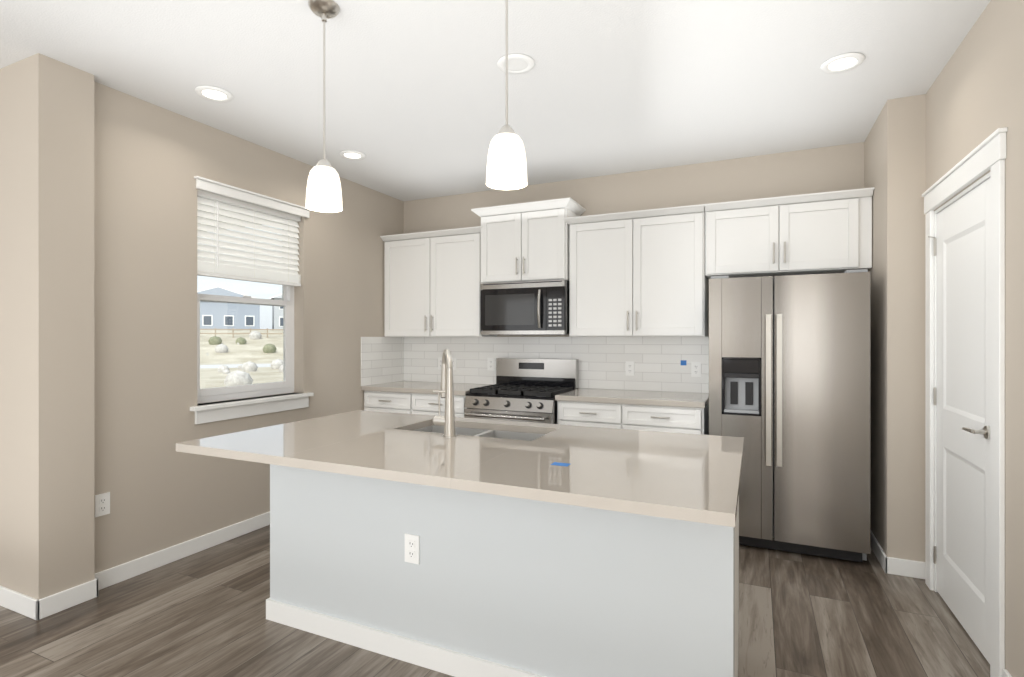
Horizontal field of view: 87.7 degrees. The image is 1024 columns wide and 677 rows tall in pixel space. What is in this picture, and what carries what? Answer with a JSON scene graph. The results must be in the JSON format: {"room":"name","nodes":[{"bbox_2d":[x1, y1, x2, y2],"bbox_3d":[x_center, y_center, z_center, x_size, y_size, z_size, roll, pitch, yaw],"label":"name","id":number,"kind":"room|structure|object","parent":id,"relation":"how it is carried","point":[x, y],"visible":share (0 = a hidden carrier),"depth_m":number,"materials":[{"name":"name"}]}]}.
{"room":"kitchen","nodes":[
{"label":"kitchen","id":0,"kind":"room"},
{"bbox_2d":[0,61,67,599],"bbox_3d":[-2.790,-0.012,2.942,0.750,2.743,0.240,0,0,25],"label":"wall","id":1,"kind":"structure","parent":0,"point":[33,99],"depth_m":2.65,"materials":[{"name":"beige paint"}]},
{"bbox_2d":[0,585,47,619],"bbox_3d":[-2.734,1.312,2.779,0.988,0.095,0.013,0,0,25],"label":"baseboard","id":2,"kind":"structure","parent":1,"relation":"attached to","point":[26,605],"depth_m":2.62,"materials":[{"name":"white wood"}]},
{"bbox_2d":[68,73,403,588],"bbox_3d":[-1.746,-0.012,4.142,0.150,2.743,2.810,0,0,25],"label":"wall","id":3,"kind":"structure","parent":0,"point":[98,292],"depth_m":3.19,"materials":[{"name":"beige paint"}]},
{"bbox_2d":[95,492,109,516],"bbox_3d":[-2.227,0.904,2.901,0.008,0.118,0.072,0,0,25],"label":"outlet","id":4,"kind":"object","parent":3,"relation":"attached to","point":[102,504],"visible":1,"depth_m":2.90,"materials":[{"name":"white plastic"}]},
{"bbox_2d":[80,511,269,601],"bbox_3d":[-1.798,1.312,3.814,0.030,0.095,2.170,0,0,25],"label":"baseboard","id":5,"kind":"structure","parent":3,"relation":"attached to","point":[114,575],"depth_m":3.21,"materials":[{"name":"white wood"}]},
{"bbox_2d":[190,203,313,423],"bbox_3d":[-1.868,-0.208,3.824,0.195,1.505,0.990,0,0,25],"label":"window","id":6,"kind":"structure","parent":3,"relation":"in","point":[242,391],"depth_m":3.83,"materials":[{"name":"white plastic"}]},
{"bbox_2d":[197,189,300,286],"bbox_3d":[-1.859,-0.685,3.814,0.064,0.548,0.856,0,0,25],"label":"window blinds","id":7,"kind":"object","parent":6,"relation":"attached to","point":[214,266],"visible":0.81,"depth_m":3.76,"materials":[{"name":"white plastic"}]},
{"bbox_2d":[194,176,311,217],"bbox_3d":[-1.801,-0.990,3.803,0.034,0.074,0.956,0,0,25],"label":"valance","id":8,"kind":"object","parent":3,"relation":"attached to","point":[215,187],"visible":0.96,"depth_m":3.72,"materials":[{"name":"white wood"}]},
{"bbox_2d":[361,337,403,385],"bbox_3d":[-1.224,0.207,5.093,0.009,0.444,0.644,0,0,25],"label":"tile backsplash","id":9,"kind":"structure","parent":3,"relation":"attached to","point":[382,360],"depth_m":5.05,"materials":[{"name":"white tile"}]},
{"bbox_2d":[0,525,989,676],"bbox_3d":[-2.605,1.420,1.352,8.210,0.120,9.000,0,0,25],"label":"floor","id":10,"kind":"structure","parent":0,"point":[201,613],"depth_m":2.48,"materials":[{"name":"brown wood"}]},
{"bbox_2d":[364,391,465,417],"bbox_3d":[-0.743,0.914,4.865,1.069,0.890,0.655,0,0,25],"label":"base cabinet","id":11,"kind":"object","parent":10,"relation":"on","point":[408,403],"visible":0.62,"depth_m":4.62,"materials":[{"name":"white wood"}]},
{"bbox_2d":[361,381,488,395],"bbox_3d":[-0.740,0.449,4.868,1.073,0.040,0.631,0,0,25],"label":"countertop","id":12,"kind":"structure","parent":11,"relation":"on","point":[461,389],"depth_m":4.74,"materials":[{"name":"stone"}]},
{"bbox_2d":[266,466,740,676],"bbox_3d":[-0.098,0.912,2.445,2.106,0.895,0.658,0,0,25],"label":"kitchen island","id":13,"kind":"object","parent":10,"relation":"on","point":[553,550],"depth_m":2.08,"materials":[{"name":"white paint"}]},
{"bbox_2d":[405,533,419,564],"bbox_3d":[-0.421,0.884,2.240,0.072,0.118,0.008,0,0,25],"label":"outlet","id":14,"kind":"object","parent":13,"relation":"attached to","point":[412,548],"visible":1,"depth_m":2.23,"materials":[{"name":"white plastic"}]},
{"bbox_2d":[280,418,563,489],"bbox_3d":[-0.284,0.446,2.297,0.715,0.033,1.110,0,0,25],"label":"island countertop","id":15,"kind":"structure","parent":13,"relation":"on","point":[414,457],"depth_m":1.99,"materials":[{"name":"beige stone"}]},
{"bbox_2d":[433,349,456,436],"bbox_3d":[-0.292,0.238,2.407,0.140,0.383,0.153,0,0,25],"label":"faucet","id":16,"kind":"object","parent":15,"relation":"on","point":[447,421],"visible":1,"depth_m":2.34,"materials":[{"name":"silver metal"}]},
{"bbox_2d":[408,422,547,437],"bbox_3d":[-0.172,0.559,2.543,0.719,0.217,0.344,0,0,25],"label":"sink","id":17,"kind":"object","parent":15,"relation":"in","point":[492,431],"depth_m":2.69,"materials":[{"name":"silver metal"}]},
{"bbox_2d":[448,426,743,529],"bbox_3d":[0.410,0.446,1.980,0.810,0.033,1.110,0,0,25],"label":"island countertop","id":18,"kind":"structure","parent":13,"relation":"on","point":[679,477],"depth_m":1.71,"materials":[{"name":"beige stone"}]},
{"bbox_2d":[464,358,578,423],"bbox_3d":[0.080,0.769,4.430,0.757,1.180,0.728,0,0,25],"label":"range","id":19,"kind":"object","parent":10,"relation":"on","point":[524,389],"visible":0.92,"depth_m":4.32,"materials":[{"name":"silver metal"}]},
{"bbox_2d":[557,401,708,434],"bbox_3d":[0.939,0.914,4.097,1.057,0.890,0.655,0,0,25],"label":"base cabinet","id":20,"kind":"object","parent":10,"relation":"on","point":[690,420],"visible":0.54,"depth_m":3.82,"materials":[{"name":"white wood"}]},
{"bbox_2d":[555,388,708,407],"bbox_3d":[0.943,0.449,4.099,1.071,0.040,0.631,0,0,25],"label":"countertop","id":21,"kind":"structure","parent":20,"relation":"on","point":[674,399],"depth_m":3.95,"materials":[{"name":"stone"}]},
{"bbox_2d":[709,269,870,561],"bbox_3d":[1.830,0.474,3.602,0.895,1.770,0.749,0,0,25],"label":"fridge","id":22,"kind":"object","parent":10,"relation":"on","point":[790,379],"visible":0.92,"depth_m":3.29,"materials":[{"name":"grey metal"}]},
{"bbox_2d":[0,0,990,231],"bbox_3d":[-2.605,-1.443,1.351,8.210,0.120,9.000,0,0,25],"label":"ceiling","id":23,"kind":"structure","parent":0,"point":[414,99],"depth_m":2.76,"materials":[{"name":"white paint"}]},
{"bbox_2d":[195,85,232,101],"bbox_3d":[-1.678,-1.377,3.005,0.190,0.012,0.190,0,0,25],"label":"recessed light","id":24,"kind":"object","parent":23,"relation":"in","point":[214,93],"visible":1,"depth_m":2.99,"materials":[{"name":"white plastic"}]},
{"bbox_2d":[306,0,342,212],"bbox_3d":[-0.782,-0.962,2.222,0.146,0.840,0.146,0,0,25],"label":"pendant light","id":25,"kind":"object","parent":23,"relation":"hanging from","point":[323,192],"visible":1,"depth_m":2.19,"materials":[{"name":"white glass"}]},
{"bbox_2d":[339,150,365,159],"bbox_3d":[-1.198,-1.377,4.006,0.190,0.012,0.190,0,0,25],"label":"recessed light","id":26,"kind":"object","parent":23,"relation":"in","point":[352,154],"visible":0.98,"depth_m":3.99,"materials":[{"name":"white"}]},
{"bbox_2d":[486,0,526,189],"bbox_3d":[-0.018,-0.962,1.873,0.146,0.840,0.146,0,0,25],"label":"pendant light","id":27,"kind":"object","parent":23,"relation":"hanging from","point":[506,165],"visible":1,"depth_m":1.83,"materials":[{"name":"white glass"}]},
{"bbox_2d":[497,54,534,73],"bbox_3d":[0.020,-1.377,2.680,0.190,0.012,0.190,0,0,25],"label":"recessed light","id":28,"kind":"object","parent":23,"relation":"in","point":[520,63],"visible":0.92,"depth_m":2.67,"materials":[{"name":"white plastic"}]},
{"bbox_2d":[821,53,864,72],"bbox_3d":[1.654,-1.377,2.670,0.190,0.012,0.190,0,0,25],"label":"recessed light","id":29,"kind":"object","parent":23,"relation":"in","point":[842,63],"visible":0.98,"depth_m":2.66,"materials":[{"name":"white plastic"}]},
{"bbox_2d":[404,142,863,392],"bbox_3d":[0.806,-0.013,4.603,4.410,2.743,0.150,0,0,25],"label":"wall","id":30,"kind":"structure","parent":0,"point":[826,169],"depth_m":4.28,"materials":[{"name":"beige paint"}]},
{"bbox_2d":[380,226,496,336],"bbox_3d":[-0.675,-0.494,4.991,1.095,0.955,0.368,0,0,25],"label":"upper cabinet","id":31,"kind":"object","parent":30,"relation":"attached to","point":[432,283],"visible":1,"depth_m":4.85,"materials":[{"name":"white wood"}]},
{"bbox_2d":[471,197,584,283],"bbox_3d":[0.141,-0.796,4.591,0.894,0.640,0.418,0,0,25],"label":"upper cabinet","id":32,"kind":"object","parent":30,"relation":"attached to","point":[525,242],"visible":1,"depth_m":4.43,"materials":[{"name":"white wood"}]},
{"bbox_2d":[481,280,568,334],"bbox_3d":[0.144,-0.249,4.568,0.756,0.440,0.439,0,0,25],"label":"microwave","id":33,"kind":"object","parent":32,"relation":"attached to","point":[528,308],"visible":1,"depth_m":4.40,"materials":[{"name":"silver metal"}]},
{"bbox_2d":[404,337,708,392],"bbox_3d":[0.240,0.207,4.773,2.919,0.444,0.009,0,0,25],"label":"tile backsplash","id":34,"kind":"structure","parent":30,"relation":"attached to","point":[658,366],"depth_m":4.57,"materials":[{"name":"white tile"}]},
{"bbox_2d":[438,357,441,369],"bbox_3d":[-0.687,0.244,5.187,0.072,0.118,0.008,0,0,25],"label":"electrical outlet","id":35,"kind":"object","parent":34,"relation":"attached to","point":[439,362],"visible":0.56,"depth_m":5.19,"materials":[{"name":"white plastic"}]},
{"bbox_2d":[487,358,494,370],"bbox_3d":[-0.196,0.239,4.962,0.072,0.118,0.008,0,0,25],"label":"electrical outlet","id":36,"kind":"object","parent":34,"relation":"attached to","point":[491,364],"visible":1,"depth_m":4.96,"materials":[{"name":"white plastic"}]},
{"bbox_2d":[626,361,633,375],"bbox_3d":[0.980,0.249,4.425,0.072,0.118,0.008,0,0,25],"label":"electrical outlet","id":37,"kind":"object","parent":34,"relation":"attached to","point":[629,368],"visible":1,"depth_m":4.42,"materials":[{"name":"white plastic"}]},
{"bbox_2d":[691,362,700,376],"bbox_3d":[1.453,0.244,4.209,0.072,0.118,0.008,0,0,25],"label":"electrical outlet","id":38,"kind":"object","parent":34,"relation":"attached to","point":[695,369],"visible":1,"depth_m":4.21,"materials":[{"name":"white plastic"}]},
{"bbox_2d":[562,204,707,336],"bbox_3d":[0.973,-0.493,4.238,1.081,0.955,0.368,0,0,25],"label":"upper cabinet","id":39,"kind":"object","parent":30,"relation":"attached to","point":[640,273],"visible":0.94,"depth_m":4.08,"materials":[{"name":"white wood"}]},
{"bbox_2d":[704,187,874,278],"bbox_3d":[1.931,-0.716,3.800,1.033,0.510,0.368,0,0,25],"label":"upper cabinet","id":40,"kind":"object","parent":30,"relation":"attached to","point":[819,233],"visible":1,"depth_m":3.66,"materials":[{"name":"white wood"}]},
{"bbox_2d":[864,0,1023,676],"bbox_3d":[0.847,-0.011,-0.226,0.340,2.743,8.600,0,0,25],"label":"wall","id":41,"kind":"structure","parent":0,"point":[916,147],"depth_m":3.02,"materials":[{"name":"beige paint"}]},
{"bbox_2d":[870,529,899,574],"bbox_3d":[2.322,1.312,3.391,0.043,0.095,0.693,0,0,25],"label":"baseboard","id":42,"kind":"structure","parent":41,"relation":"attached to","point":[890,565],"depth_m":3.10,"materials":[{"name":"white wood"}]},
{"bbox_2d":[928,178,989,663],"bbox_3d":[2.104,0.342,2.516,0.096,2.012,0.800,0,0,25],"label":"door","id":43,"kind":"structure","parent":41,"relation":"in","point":[961,399],"depth_m":2.48,"materials":[{"name":"white wood"}]},
{"bbox_2d":[922,127,1007,676],"bbox_3d":[2.151,0.276,2.482,0.160,2.167,1.034,0,0,25],"label":"door frame","id":44,"kind":"structure","parent":41,"relation":"attached to","point":[987,154],"depth_m":2.13,"materials":[{"name":"white wood"}]},
{"bbox_2d":[1003,669,1011,676],"bbox_3d":[0.481,1.314,-1.035,0.013,0.095,6.765,0,0,25],"label":"baseboard","id":45,"kind":"structure","parent":41,"relation":"attached to","point":[1005,672],"depth_m":2.02,"materials":[{"name":"white wood"}]},
{"label":"outside","id":46,"kind":"structure","parent":0,"visible":0},
{"bbox_2d":[200,330,282,388],"bbox_3d":[-33.377,0.258,69.557,120.003,3.250,145.700,0,0,-26],"label":"ground","id":47,"kind":"structure","parent":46,"point":[236,352],"depth_m":42.33,"materials":[{"name":"grey sand"}]},
{"bbox_2d":[197,286,259,328],"bbox_3d":[-45.170,-4.397,82.574,12.500,6.650,10.920,0,0,-26],"label":"house","id":48,"kind":"structure","parent":47,"relation":"on","point":[229,314],"depth_m":78.47,"materials":[{"name":"grey"}]},
{"bbox_2d":[200,328,282,385],"bbox_3d":[-17.551,0.469,40.378,51.836,2.948,49.323,0,0,25],"label":"bushes","id":49,"kind":"object","parent":47,"relation":"on","point":[220,347],"depth_m":32.95,"materials":[{"name":"plant"}]},
{"bbox_2d":[270,294,282,330],"bbox_3d":[-34.315,-5.000,90.001,12.500,7.850,10.920,0,0,-26],"label":"house","id":50,"kind":"structure","parent":47,"relation":"on","point":[279,323],"depth_m":83.41,"materials":[{"name":"grey"}]}
]}

